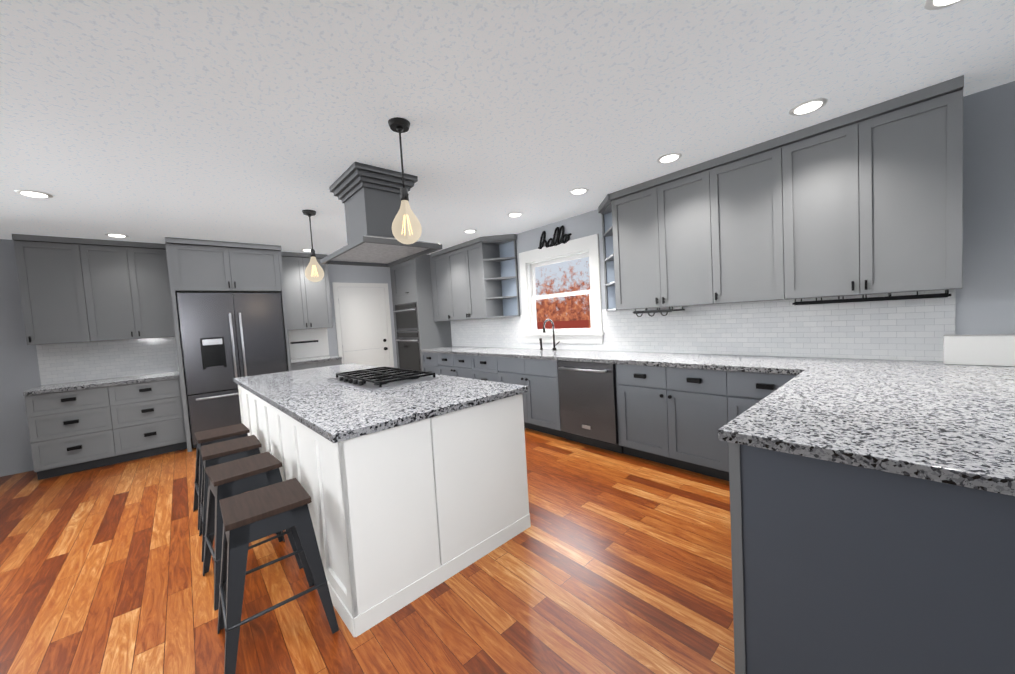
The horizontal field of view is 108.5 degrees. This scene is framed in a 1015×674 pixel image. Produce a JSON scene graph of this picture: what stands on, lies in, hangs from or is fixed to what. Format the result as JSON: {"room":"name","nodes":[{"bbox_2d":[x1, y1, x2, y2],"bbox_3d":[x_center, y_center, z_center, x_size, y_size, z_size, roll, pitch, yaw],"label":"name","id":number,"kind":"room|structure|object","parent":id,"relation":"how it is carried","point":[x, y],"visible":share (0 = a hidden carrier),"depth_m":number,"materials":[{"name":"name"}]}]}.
{"room":"kitchen","nodes":[
{"label":"kitchen","id":0,"kind":"room"},
{"bbox_2d":[0,239,397,476],"bbox_3d":[-4.129,0.088,5.026,6.540,2.500,0.120,-6,4,-42],"label":"wall","id":1,"kind":"structure","parent":0,"point":[19,368],"depth_m":3.93,"materials":[{"name":"paint"}]},
{"bbox_2d":[12,234,174,344],"bbox_3d":[-4.662,-0.522,4.225,1.138,1.133,0.358,-6,4,-42],"label":"upper cabinet","id":2,"kind":"object","parent":1,"relation":"attached to","point":[74,290],"visible":0.98,"depth_m":4.07,"materials":[{"name":"grey wood"}]},
{"bbox_2d":[36,337,178,384],"bbox_3d":[-4.734,0.266,4.399,1.138,0.449,0.008,-6,4,-42],"label":"backsplash","id":3,"kind":"structure","parent":1,"relation":"attached to","point":[72,362],"depth_m":4.34,"materials":[{"name":"tile"}]},
{"bbox_2d":[281,252,332,329],"bbox_3d":[-3.128,-0.685,5.596,0.694,1.133,0.358,-6,4,-42],"label":"upper cabinet","id":4,"kind":"object","parent":1,"relation":"attached to","point":[308,304],"visible":0.77,"depth_m":5.48,"materials":[{"name":"grey wood"}]},
{"bbox_2d":[288,328,328,358],"bbox_3d":[-3.199,0.104,5.768,0.694,0.449,0.014,-6,4,-42],"label":"backsplash","id":5,"kind":"structure","parent":1,"relation":"attached to","point":[305,343],"depth_m":5.80,"materials":[{"name":"white tile"}]},
{"bbox_2d":[332,282,393,367],"bbox_3d":[-2.477,0.113,6.410,0.950,2.110,0.020,-6,4,-42],"label":"door frame","id":6,"kind":"structure","parent":1,"relation":"attached to","point":[335,285],"depth_m":6.29,"materials":[{"name":"white wood"}]},
{"bbox_2d":[337,287,389,366],"bbox_3d":[-2.456,0.146,6.387,0.804,2.028,0.075,-6,4,-42],"label":"door","id":7,"kind":"structure","parent":1,"relation":"in","point":[363,319],"depth_m":6.39,"materials":[{"name":"white wood"}]},
{"bbox_2d":[0,428,734,673],"bbox_3d":[-1.680,1.355,2.438,6.840,0.050,7.240,-6,4,-42],"label":"floor","id":8,"kind":"structure","parent":0,"point":[609,562],"depth_m":1.89,"materials":[{"name":"brown wood"}]},
{"bbox_2d":[24,377,186,479],"bbox_3d":[-4.481,0.967,4.199,1.138,0.875,0.634,-6,4,-42],"label":"base cabinet","id":9,"kind":"object","parent":8,"relation":"on","point":[71,431],"visible":1,"depth_m":3.94,"materials":[{"name":"grey wood"}]},
{"bbox_2d":[23,371,179,395],"bbox_3d":[-4.510,0.510,4.176,1.138,0.039,0.631,-6,4,-42],"label":"countertop","id":10,"kind":"structure","parent":9,"relation":"on","point":[43,389],"depth_m":4.01,"materials":[{"name":"stone"}]},
{"bbox_2d":[193,423,254,529],"bbox_3d":[-2.179,1.031,2.829,0.427,0.615,0.427,-6,4,-42],"label":"stool","id":11,"kind":"object","parent":8,"relation":"on","point":[216,435],"visible":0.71,"depth_m":2.76,"materials":[{"name":"metal"}]},
{"bbox_2d":[165,237,291,451],"bbox_3d":[-3.638,0.068,4.870,1.145,2.498,0.761,-6,4,-42],"label":"enclosure","id":12,"kind":"object","parent":8,"relation":"on","point":[201,266],"visible":0.96,"depth_m":4.51,"materials":[{"name":"grey wood"}]},
{"bbox_2d":[177,293,287,447],"bbox_3d":[-3.610,0.372,4.878,1.046,1.863,0.732,-6,4,-42],"label":"fridge","id":13,"kind":"object","parent":8,"relation":"on","point":[226,338],"visible":0.69,"depth_m":4.55,"materials":[{"name":"grey metal"}]},
{"bbox_2d":[199,435,275,561],"bbox_3d":[-1.836,1.029,2.465,0.410,0.615,0.410,-6,4,-42],"label":"stool","id":14,"kind":"object","parent":8,"relation":"on","point":[213,454],"visible":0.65,"depth_m":2.37,"materials":[{"name":"metal"}]},
{"bbox_2d":[203,452,302,610],"bbox_3d":[-1.466,1.028,2.072,0.410,0.615,0.410,-1,4,44],"label":"stool","id":15,"kind":"object","parent":8,"relation":"on","point":[238,476],"visible":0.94,"depth_m":1.99,"materials":[{"name":"metal"}]},
{"bbox_2d":[217,478,338,673],"bbox_3d":[-1.061,1.026,1.643,0.413,0.615,0.413,-6,4,-42],"label":"stool","id":16,"kind":"object","parent":8,"relation":"on","point":[248,517],"visible":1,"depth_m":1.56,"materials":[{"name":"metal"}]},
{"bbox_2d":[291,360,341,370],"bbox_3d":[-2.947,0.804,5.570,0.694,0.875,0.636,-6,4,-42],"label":"base cabinet","id":17,"kind":"object","parent":8,"relation":"on","point":[315,365],"depth_m":5.33,"materials":[{"name":"grey"}]},
{"bbox_2d":[291,355,341,364],"bbox_3d":[-2.975,0.347,5.549,0.692,0.039,0.631,-6,4,-42],"label":"countertop","id":18,"kind":"structure","parent":17,"relation":"on","point":[311,360],"depth_m":5.41,"materials":[{"name":"stone"}]},
{"bbox_2d":[238,385,530,636],"bbox_3d":[-1.272,0.836,3.024,1.231,0.875,2.940,-6,4,-42],"label":"kitchen island","id":19,"kind":"object","parent":8,"relation":"on","point":[402,516],"visible":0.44,"depth_m":1.85,"materials":[{"name":"white wood"}]},
{"bbox_2d":[233,363,528,442],"bbox_3d":[-1.308,0.381,2.993,1.257,0.039,2.990,-6,4,-42],"label":"island countertop","id":20,"kind":"structure","parent":19,"relation":"on","point":[316,400],"depth_m":2.20,"materials":[{"name":"stone"}]},
{"bbox_2d":[327,366,438,390],"bbox_3d":[-1.036,0.321,2.975,0.554,0.048,0.924,-6,4,-42],"label":"cooktop","id":21,"kind":"object","parent":20,"relation":"in","point":[377,379],"visible":1,"depth_m":2.82,"materials":[{"name":"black metal"}]},
{"bbox_2d":[390,254,451,370],"bbox_3d":[-1.568,-0.145,6.593,0.668,2.498,0.951,-6,4,-42],"label":"tall cabinet","id":22,"kind":"object","parent":8,"relation":"on","point":[417,328],"visible":0.6,"depth_m":6.24,"materials":[{"name":"grey wood"}]},
{"bbox_2d":[557,360,622,453],"bbox_3d":[0.980,0.660,3.830,0.667,0.870,0.673,-6,4,-42],"label":"dishwasher","id":23,"kind":"object","parent":8,"relation":"on","point":[588,402],"visible":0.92,"depth_m":3.61,"materials":[{"name":"grey metal"}]},
{"bbox_2d":[422,352,796,480],"bbox_3d":[0.491,0.659,4.410,0.636,0.875,5.039,-6,4,-42],"label":"base cabinet","id":24,"kind":"object","parent":8,"relation":"on","point":[675,417],"visible":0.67,"depth_m":3.10,"materials":[{"name":"grey wood"}]},
{"bbox_2d":[420,346,1014,373],"bbox_3d":[0.795,0.202,4.013,0.629,0.039,6.037,-6,4,-42],"label":"countertop","id":25,"kind":"structure","parent":24,"relation":"on","point":[761,364],"depth_m":2.87,"materials":[{"name":"stone"}]},
{"bbox_2d":[539,319,559,349],"bbox_3d":[0.469,-0.026,4.568,0.214,0.395,0.333,-6,4,-42],"label":"faucet","id":26,"kind":"object","parent":25,"relation":"on","point":[544,331],"visible":1,"depth_m":4.55,"materials":[{"name":"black metal"}]},
{"bbox_2d":[943,334,1014,365],"bbox_3d":[2.840,0.074,2.091,0.138,0.169,0.448,-6,4,-42],"label":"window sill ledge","id":27,"kind":"object","parent":25,"relation":"on","point":[991,349],"visible":1,"depth_m":2.11,"materials":[{"name":"white"}]},
{"bbox_2d":[728,442,1014,673],"bbox_3d":[1.713,0.739,1.454,1.544,0.875,1.000,-6,4,-42],"label":"base cabinet","id":28,"kind":"object","parent":8,"relation":"on","point":[839,568],"visible":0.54,"depth_m":1.06,"materials":[{"name":"grey wood"}]},
{"bbox_2d":[718,366,1014,495],"bbox_3d":[1.653,0.285,1.420,1.530,0.039,1.027,-6,4,-42],"label":"countertop","id":29,"kind":"structure","parent":28,"relation":"on","point":[952,424],"depth_m":1.27,"materials":[{"name":"stone"}]},
{"bbox_2d":[0,0,1014,254],"bbox_3d":[-1.832,-1.187,2.307,6.840,0.050,7.240,-6,4,-42],"label":"ceiling","id":30,"kind":"structure","parent":0,"point":[264,122],"depth_m":1.88,"materials":[{"name":"white paint"}]},
{"bbox_2d":[15,190,52,197],"bbox_3d":[-3.573,-1.076,2.762,0.160,0.009,0.160,-3,3,3],"label":"recessed light","id":31,"kind":"object","parent":30,"relation":"in","point":[30,193],"depth_m":2.75,"materials":[{"name":"white plastic"}]},
{"bbox_2d":[105,233,128,237],"bbox_3d":[-4.236,-1.099,3.967,0.160,0.009,0.160,-3,3,3],"label":"recessed light","id":32,"kind":"object","parent":30,"relation":"in","point":[107,234],"depth_m":3.94,"materials":[{"name":"white plastic"}]},
{"bbox_2d":[302,210,323,281],"bbox_3d":[-1.905,-0.879,3.569,0.170,0.683,0.170,-6,4,-42],"label":"pendant light","id":33,"kind":"object","parent":30,"relation":"hanging from","point":[314,271],"visible":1,"depth_m":3.54,"materials":[{"name":"beige glass"}]},
{"bbox_2d":[320,162,441,266],"bbox_3d":[-1.059,-0.941,2.931,0.600,0.593,0.970,-6,4,-42],"label":"range hood","id":34,"kind":"object","parent":30,"relation":"hanging from","point":[368,195],"visible":0.96,"depth_m":2.77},
{"bbox_2d":[388,117,421,243],"bbox_3d":[-0.599,-0.881,2.108,0.170,0.683,0.170,-6,4,-42],"label":"pendant light","id":35,"kind":"object","parent":30,"relation":"hanging from","point":[406,227],"visible":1,"depth_m":2.07,"materials":[{"name":"beige glass"}]},
{"bbox_2d":[463,229,476,232],"bbox_3d":[-0.483,-1.362,4.720,0.160,0.009,0.160,-3,3,3],"label":"recessed light","id":36,"kind":"object","parent":30,"relation":"in","point":[470,230],"depth_m":4.70,"materials":[{"name":"white plastic"}]},
{"bbox_2d":[507,212,522,216],"bbox_3d":[0.083,-1.363,4.087,0.160,0.009,0.160,-3,3,3],"label":"recessed light","id":37,"kind":"object","parent":30,"relation":"in","point":[515,214],"depth_m":4.06,"materials":[{"name":"white plastic"}]},
{"bbox_2d":[569,188,588,194],"bbox_3d":[0.670,-1.364,3.431,0.160,0.009,0.160,-3,3,3],"label":"recessed light","id":38,"kind":"object","parent":30,"relation":"in","point":[577,191],"depth_m":3.41,"materials":[{"name":"white plastic"}]},
{"bbox_2d":[657,153,681,162],"bbox_3d":[1.236,-1.365,2.797,0.160,0.009,0.160,-3,3,3],"label":"recessed light","id":39,"kind":"object","parent":30,"relation":"in","point":[671,157],"depth_m":2.78,"materials":[{"name":"white plastic"}]},
{"bbox_2d":[789,98,827,115],"bbox_3d":[1.790,-1.366,2.178,0.160,0.009,0.160,-3,3,3],"label":"recessed light","id":40,"kind":"object","parent":30,"relation":"in","point":[808,106],"depth_m":2.16,"materials":[{"name":"white plastic"}]},
{"bbox_2d":[924,0,962,10],"bbox_3d":[1.726,-1.322,1.397,0.160,0.009,0.160,-3,3,3],"label":"recessed light","id":41,"kind":"object","parent":30,"relation":"in","point":[930,5],"depth_m":1.45,"materials":[{"name":"white plastic"}]},
{"bbox_2d":[450,81,1014,361],"bbox_3d":[0.740,-0.181,4.605,0.120,2.500,7.240,-6,4,-42],"label":"wall","id":42,"kind":"structure","parent":0,"point":[986,299],"depth_m":2.15,"materials":[{"name":"paint"}]},
{"bbox_2d":[430,247,453,321],"bbox_3d":[-0.936,-0.840,6.061,0.326,1.133,0.497,-6,4,-42],"label":"upper cabinet","id":43,"kind":"object","parent":42,"relation":"attached to","point":[440,260],"depth_m":5.98,"materials":[{"name":"grey wood"}]},
{"bbox_2d":[450,242,469,319],"bbox_3d":[-0.645,-0.840,5.735,0.326,1.133,0.603,-6,4,-42],"label":"upper cabinet","id":44,"kind":"object","parent":42,"relation":"attached to","point":[462,289],"depth_m":5.60,"materials":[{"name":"grey wood"}]},
{"bbox_2d":[466,238,502,318],"bbox_3d":[-0.364,-0.841,5.421,0.326,1.133,0.467,-6,4,-42],"label":"upper cabinet","id":45,"kind":"object","parent":42,"relation":"attached to","point":[476,251],"depth_m":5.26,"materials":[{"name":"grey wood"}]},
{"bbox_2d":[479,234,519,317],"bbox_3d":[-0.102,-0.840,5.093,0.371,1.133,0.368,-6,4,-42],"label":"shelf","id":46,"kind":"object","parent":42,"relation":"attached to","point":[507,260],"visible":1,"depth_m":5.16,"materials":[{"name":"grey wood"}]},
{"bbox_2d":[538,225,571,248],"bbox_3d":[0.577,-1.240,4.548,0.026,0.229,0.535,-6,4,-42],"label":"sign","id":47,"kind":"object","parent":42,"relation":"attached to","point":[557,241],"visible":1,"depth_m":4.51,"materials":[{"name":"black metal"}]},
{"bbox_2d":[519,234,603,343],"bbox_3d":[0.657,-0.543,4.618,0.170,1.230,1.310,-6,4,-42],"label":"window","id":48,"kind":"structure","parent":42,"relation":"in","point":[574,249],"depth_m":4.53,"materials":[{"name":"white wood"}]},
{"bbox_2d":[598,194,615,310],"bbox_3d":[1.037,-0.842,3.820,0.371,1.133,0.328,-6,4,-42],"label":"shelf","id":49,"kind":"object","parent":42,"relation":"attached to","point":[605,208],"visible":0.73,"depth_m":3.99,"materials":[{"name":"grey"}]},
{"bbox_2d":[609,158,720,309],"bbox_3d":[1.480,-0.844,3.358,0.326,1.133,0.947,-6,4,-42],"label":"upper cabinet","id":50,"kind":"object","parent":42,"relation":"attached to","point":[667,228],"depth_m":3.20,"materials":[{"name":"grey wood"}]},
{"bbox_2d":[633,290,950,316],"bbox_3d":[1.960,-0.240,2.892,0.275,0.078,1.964,-6,4,-42],"label":"rail","id":51,"kind":"object","parent":50,"relation":"attached to","point":[904,297],"visible":1,"depth_m":2.38,"materials":[{"name":"black metal"}]},
{"bbox_2d":[450,289,955,360],"bbox_3d":[0.887,-0.077,4.361,0.003,0.469,5.641,-6,4,-42],"label":"tile backsplash","id":52,"kind":"structure","parent":42,"relation":"attached to","point":[913,329],"depth_m":2.94,"materials":[{"name":"white tile"}]},
{"bbox_2d":[717,132,796,303],"bbox_3d":[1.914,-0.844,2.873,0.326,1.133,0.584,-6,4,-42],"label":"upper cabinet","id":53,"kind":"object","parent":42,"relation":"attached to","point":[759,216],"depth_m":2.70,"materials":[{"name":"grey wood"}]},
{"bbox_2d":[793,75,963,298],"bbox_3d":[2.319,-0.845,2.420,0.326,1.133,0.857,-6,4,-42],"label":"upper cabinet","id":54,"kind":"object","parent":42,"relation":"attached to","point":[867,201],"depth_m":2.22,"materials":[{"name":"grey wood"}]},
{"label":"outside","id":55,"kind":"structure","parent":0,"visible":0},
{"bbox_2d":[535,257,590,328],"bbox_3d":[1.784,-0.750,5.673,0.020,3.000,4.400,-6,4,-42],"label":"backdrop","id":56,"kind":"structure","parent":55,"point":[567,312],"depth_m":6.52,"materials":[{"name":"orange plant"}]}
]}

